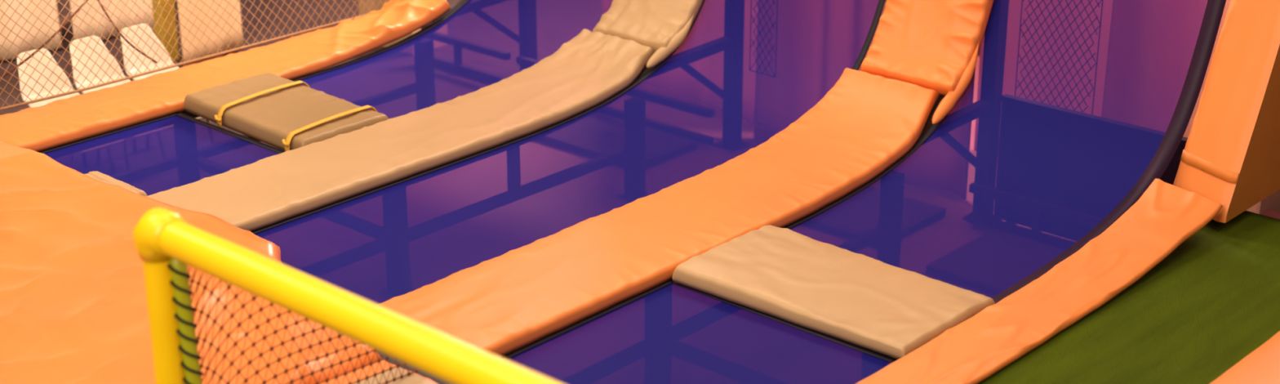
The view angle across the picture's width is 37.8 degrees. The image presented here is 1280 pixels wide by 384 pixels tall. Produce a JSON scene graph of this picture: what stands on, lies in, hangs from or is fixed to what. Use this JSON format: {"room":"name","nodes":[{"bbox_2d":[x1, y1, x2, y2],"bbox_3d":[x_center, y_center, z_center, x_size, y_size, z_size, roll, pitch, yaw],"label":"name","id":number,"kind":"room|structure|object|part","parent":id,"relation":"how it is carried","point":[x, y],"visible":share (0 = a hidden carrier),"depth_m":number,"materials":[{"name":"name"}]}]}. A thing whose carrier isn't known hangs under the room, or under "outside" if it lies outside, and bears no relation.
{"room":"trampoline park","nodes":[
{"label":"trampoline park","id":0,"kind":"room"},
{"bbox_2d":[57,0,71,17],"bbox_3d":[-6.583,-2.542,11.290,0.100,4.400,14.200,18,28,39],"label":"wall","id":1,"kind":"structure","parent":0,"point":[64,12],"depth_m":14.26,"materials":[{"name":"brown"}]},
{"bbox_2d":[132,207,562,383],"bbox_3d":[-0.406,0.641,5.750,2.101,1.079,1.259,18,28,39],"label":"railing","id":2,"kind":"object","parent":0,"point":[166,243],"visible":1,"depth_m":5.55,"materials":[{"name":"yellow plastic"}]},
{"bbox_3d":[-1.507,0.590,5.994,0.102,0.891,0.102,18,28,39],"label":"post","id":3,"kind":"part","parent":2,"relation":"part of","materials":[{"name":"yellow plastic"}]},
{"bbox_2d":[377,350,450,383],"bbox_3d":[-3.559,0.996,7.225,6.980,0.750,3.910,18,28,39],"label":"deck","id":4,"kind":"object","parent":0,"point":[420,372],"depth_m":7.03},
{"bbox_2d":[0,0,88,79],"bbox_3d":[-3.204,-1.089,10.326,0.041,1.060,2.213,15,26,34],"label":"cord","id":5,"kind":"object","parent":4,"relation":"attached to","point":[78,8],"visible":0.84,"depth_m":10.30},
{"bbox_2d":[97,0,157,62],"bbox_3d":[-2.996,-1.185,10.481,0.469,0.985,0.047,-1,21,-3],"label":"cord","id":6,"kind":"object","parent":5,"relation":"hanging from","point":[101,6],"visible":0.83,"depth_m":10.58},
{"bbox_2d":[0,140,382,383],"bbox_3d":[-3.371,0.136,8.218,5.205,0.113,2.200,18,28,39],"label":"mat","id":7,"kind":"object","parent":4,"relation":"on","point":[73,308],"visible":0.72,"depth_m":7.46,"materials":[{"name":"orange plastic"}]},
{"bbox_2d":[321,360,437,383],"bbox_3d":[-0.841,0.903,6.327,1.205,0.066,0.959,18,28,39],"label":"pad","id":8,"kind":"object","parent":4,"relation":"on","point":[349,375],"visible":0.36,"depth_m":6.88,"materials":[{"name":"orange plastic"}]},
{"bbox_2d":[354,367,434,383],"bbox_3d":[-0.784,0.862,6.263,0.960,0.052,0.769,18,28,39],"label":"pad","id":9,"kind":"object","parent":8,"relation":"on","point":[413,378],"visible":0.8,"depth_m":6.70,"materials":[{"name":"beige plastic"}]},
{"bbox_2d":[59,14,897,359],"bbox_3d":[-0.824,1.434,7.272,15.600,0.100,14.200,18,28,39],"label":"floor","id":10,"kind":"structure","parent":0,"point":[61,19],"depth_m":14.18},
{"bbox_2d":[0,0,460,151],"bbox_3d":[-2.825,-0.807,12.882,3.940,0.012,6.700,18,28,39],"label":"floor carpet","id":11,"kind":"object","parent":10,"relation":"on","point":[68,36],"visible":0.02,"depth_m":13.93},
{"bbox_2d":[0,0,62,60],"bbox_3d":[-4.888,-1.999,12.158,0.081,2.680,2.182,18,28,39],"label":"curtain","id":12,"kind":"object","parent":11,"relation":"on","point":[18,41],"visible":0.74,"depth_m":13.18,"materials":[{"name":"beige fabric"}]},
{"bbox_2d":[16,48,115,131],"bbox_3d":[-3.324,-0.416,10.873,0.672,0.716,0.326,18,28,39],"label":"shell chair","id":13,"kind":"object","parent":11,"relation":"on","point":[51,65],"visible":0.36,"depth_m":10.96,"materials":[{"name":"white plastic"}]},
{"bbox_2d":[69,35,131,93],"bbox_3d":[-3.089,-0.510,11.116,0.672,0.716,0.326,18,28,39],"label":"shell chair","id":14,"kind":"object","parent":11,"relation":"on","point":[77,53],"visible":0.46,"depth_m":11.21,"materials":[{"name":"plastic"}]},
{"bbox_2d":[70,0,154,39],"bbox_3d":[-3.783,-2.402,13.195,0.063,2.680,0.813,20,29,41],"label":"curtain","id":15,"kind":"object","parent":11,"relation":"on","point":[87,19],"visible":0.47,"depth_m":13.56,"materials":[{"name":"beige fabric"}]},
{"bbox_2d":[120,23,210,123],"bbox_3d":[-2.855,-0.605,11.358,0.672,0.716,0.326,18,28,39],"label":"shell chair","id":16,"kind":"object","parent":11,"relation":"on","point":[140,32],"visible":0.44,"depth_m":11.45,"materials":[{"name":"plastic"}]},
{"bbox_2d":[151,0,179,60],"bbox_3d":[-3.332,-2.196,12.701,0.100,2.707,0.120,18,28,39],"label":"support post","id":17,"kind":"object","parent":11,"relation":"on","point":[166,26],"visible":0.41,"depth_m":13.06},
{"bbox_2d":[177,0,243,66],"bbox_3d":[-2.989,-2.187,12.641,0.031,2.680,0.653,10,23,24],"label":"curtain","id":18,"kind":"object","parent":11,"relation":"on","point":[224,3],"visible":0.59,"depth_m":12.99,"materials":[{"name":"beige fabric"}]},
{"bbox_2d":[358,0,446,47],"bbox_3d":[-1.718,-1.289,13.502,0.640,0.437,0.400,18,28,39],"label":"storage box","id":19,"kind":"object","parent":11,"relation":"on","point":[375,2],"visible":0.05,"depth_m":13.44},
{"bbox_2d":[178,0,944,355],"bbox_3d":[-0.435,-0.870,9.502,6.140,2.580,4.050,18,28,39],"label":"steel understructure","id":20,"kind":"object","parent":10,"relation":"on","point":[929,122],"visible":0.02,"depth_m":10.22,"materials":[{"name":"black metal"}]},
{"bbox_2d":[38,111,284,195],"bbox_3d":[-2.431,-0.159,9.407,1.115,0.006,1.025,18,28,39],"label":"bed","id":21,"kind":"object","parent":20,"relation":"on","point":[153,156],"visible":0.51,"depth_m":9.52,"materials":[{"name":"blue"}]},
{"bbox_2d":[84,170,147,195],"bbox_3d":[-2.541,-0.003,8.852,0.420,0.083,0.208,18,28,39],"label":"pad","id":22,"kind":"object","parent":21,"relation":"on","point":[96,175],"visible":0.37,"depth_m":8.88,"materials":[{"name":"beige plastic"}]},
{"bbox_2d":[183,71,388,151],"bbox_3d":[-1.895,-0.428,9.941,1.025,0.138,0.656,18,28,39],"label":"pad","id":23,"kind":"object","parent":21,"relation":"on","point":[268,108],"visible":0.97,"depth_m":9.85,"materials":[{"name":"plastic"}]},
{"bbox_2d":[0,0,389,110],"bbox_3d":[-2.441,-1.937,10.598,0.265,2.309,3.542,18,28,39],"label":"safety net","id":24,"kind":"object","parent":20,"relation":"hanging from","point":[203,57],"visible":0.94,"depth_m":10.37,"materials":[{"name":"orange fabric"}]},
{"bbox_2d":[0,0,450,151],"bbox_3d":[-2.335,-0.732,10.550,0.499,0.224,3.026,18,28,39],"label":"pad","id":25,"kind":"object","parent":20,"relation":"on","point":[57,122],"visible":0.92,"depth_m":10.45,"materials":[{"name":"orange plastic"}]},
{"bbox_3d":[-2.289,-0.297,10.786,0.050,0.050,2.720,18,28,39],"label":"rail","id":26,"kind":"part","parent":20,"relation":"part of","materials":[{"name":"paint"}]},
{"bbox_2d":[146,28,654,231],"bbox_3d":[-1.143,-0.348,9.530,0.609,0.246,3.181,18,28,39],"label":"pad","id":27,"kind":"object","parent":20,"relation":"on","point":[588,69],"visible":0.94,"depth_m":9.46,"materials":[{"name":"beige plastic"}]},
{"bbox_2d":[290,0,613,118],"bbox_3d":[-0.912,-1.628,10.646,1.115,1.849,2.255,18,28,39],"label":"bed","id":28,"kind":"object","parent":20,"relation":"attached to","point":[478,44],"visible":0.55,"depth_m":10.90,"materials":[{"name":"blue"}]},
{"bbox_2d":[250,0,885,303],"bbox_3d":[-0.205,-0.990,9.003,1.185,1.849,3.930,18,28,39],"label":"bed","id":29,"kind":"object","parent":20,"relation":"attached to","point":[743,72],"visible":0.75,"depth_m":9.45,"materials":[{"name":"blue"}]},
{"bbox_2d":[592,0,703,67],"bbox_3d":[0.170,-1.666,10.508,0.602,1.707,0.956,18,28,39],"label":"pad","id":30,"kind":"object","parent":20,"relation":"attached to","point":[661,25],"visible":0.99,"depth_m":10.53,"materials":[{"name":"beige plastic"}]},
{"bbox_2d":[377,67,939,356],"bbox_3d":[0.221,0.015,8.478,0.644,0.333,3.353,18,28,39],"label":"pad","id":31,"kind":"object","parent":20,"relation":"on","point":[866,122],"visible":0.88,"depth_m":8.40,"materials":[{"name":"orange plastic"}]},
{"bbox_2d":[501,278,897,383],"bbox_3d":[0.217,0.682,7.245,1.265,0.006,1.160,18,28,39],"label":"bed","id":32,"kind":"object","parent":20,"relation":"attached to","point":[670,331],"visible":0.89,"depth_m":7.39,"materials":[{"name":"blue"}]},
{"bbox_2d":[861,0,994,124],"bbox_3d":[1.538,-1.278,9.432,0.615,1.654,0.823,18,28,39],"label":"pad","id":33,"kind":"object","parent":20,"relation":"attached to","point":[931,44],"visible":0.99,"depth_m":9.48,"materials":[{"name":"orange plastic"}]},
{"bbox_2d":[782,0,1226,303],"bbox_3d":[1.704,-0.786,8.479,1.225,1.848,2.210,18,28,39],"label":"bed","id":34,"kind":"object","parent":20,"relation":"attached to","point":[1068,111],"visible":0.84,"depth_m":8.85,"materials":[{"name":"blue"}]},
{"bbox_2d":[672,224,995,359],"bbox_3d":[0.802,0.394,7.822,1.175,0.089,0.679,18,28,39],"label":"pad","id":35,"kind":"object","parent":34,"relation":"on","point":[787,274],"visible":1,"depth_m":7.74,"materials":[{"name":"beige plastic"}]},
{"bbox_2d":[857,0,939,95],"bbox_3d":[1.302,-2.071,10.464,1.562,4.119,0.111,17,27,36],"label":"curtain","id":36,"kind":"object","parent":10,"relation":"on","point":[883,9],"visible":0.02,"depth_m":10.89,"materials":[{"name":"fabric"}]},
{"bbox_2d":[1160,136,1187,184],"bbox_3d":[2.502,-0.020,9.868,1.400,0.730,0.050,18,28,39],"label":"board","id":37,"kind":"object","parent":10,"relation":"on","point":[1169,175],"visible":0.02,"depth_m":9.57,"materials":[{"name":"black"}]},
{"bbox_2d":[1182,0,1261,213],"bbox_3d":[2.853,-1.629,9.325,0.942,4.119,0.096,18,28,39],"label":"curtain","id":38,"kind":"object","parent":10,"relation":"on","point":[1255,208],"visible":0.02,"depth_m":9.66,"materials":[{"name":"fabric"}]},
{"bbox_2d":[1259,189,1279,214],"bbox_3d":[5.706,-0.137,7.587,7.050,2.600,0.100,18,28,39],"label":"wall","id":39,"kind":"structure","parent":0,"point":[1272,202],"depth_m":9.87,"materials":[{"name":"paint"}]},
{"bbox_3d":[1.965,1.961,4.855,4.585,0.668,7.500,18,28,39],"label":"floor","id":40,"kind":"structure","parent":0,"visible":0},
{"bbox_2d":[977,210,1279,383],"bbox_3d":[1.161,1.230,5.774,1.880,0.018,6.890,18,28,39],"label":"carpet","id":41,"kind":"object","parent":40,"relation":"on","point":[1213,300],"visible":0.77,"depth_m":7.57,"materials":[{"name":"green carpet"}]},
{"bbox_2d":[856,177,1222,383],"bbox_3d":[1.427,0.486,7.379,0.328,0.201,3.191,18,28,39],"label":"pad","id":42,"kind":"object","parent":41,"relation":"on","point":[1166,215],"visible":1,"depth_m":7.70,"materials":[{"name":"orange plastic"}]},
{"bbox_2d":[1173,0,1279,222],"bbox_3d":[2.996,-0.979,8.675,0.333,1.900,1.445,18,28,39],"label":"pad","id":43,"kind":"object","parent":41,"relation":"on","point":[1230,157],"visible":0.92,"depth_m":8.52,"materials":[{"name":"orange plastic"}]},
{"bbox_2d":[1209,330,1279,383],"bbox_3d":[1.317,1.320,5.449,1.005,0.040,6.200,18,28,39],"label":"pad","id":44,"kind":"object","parent":41,"relation":"on","point":[1262,365],"visible":1,"depth_m":7.08,"materials":[{"name":"orange plastic"}]},
{"bbox_2d":[1261,208,1279,219],"bbox_3d":[4.555,0.948,7.431,4.440,0.690,0.060,18,28,39],"label":"trim","id":45,"kind":"structure","parent":40,"relation":"attached to","point":[1267,212],"depth_m":8.66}
]}

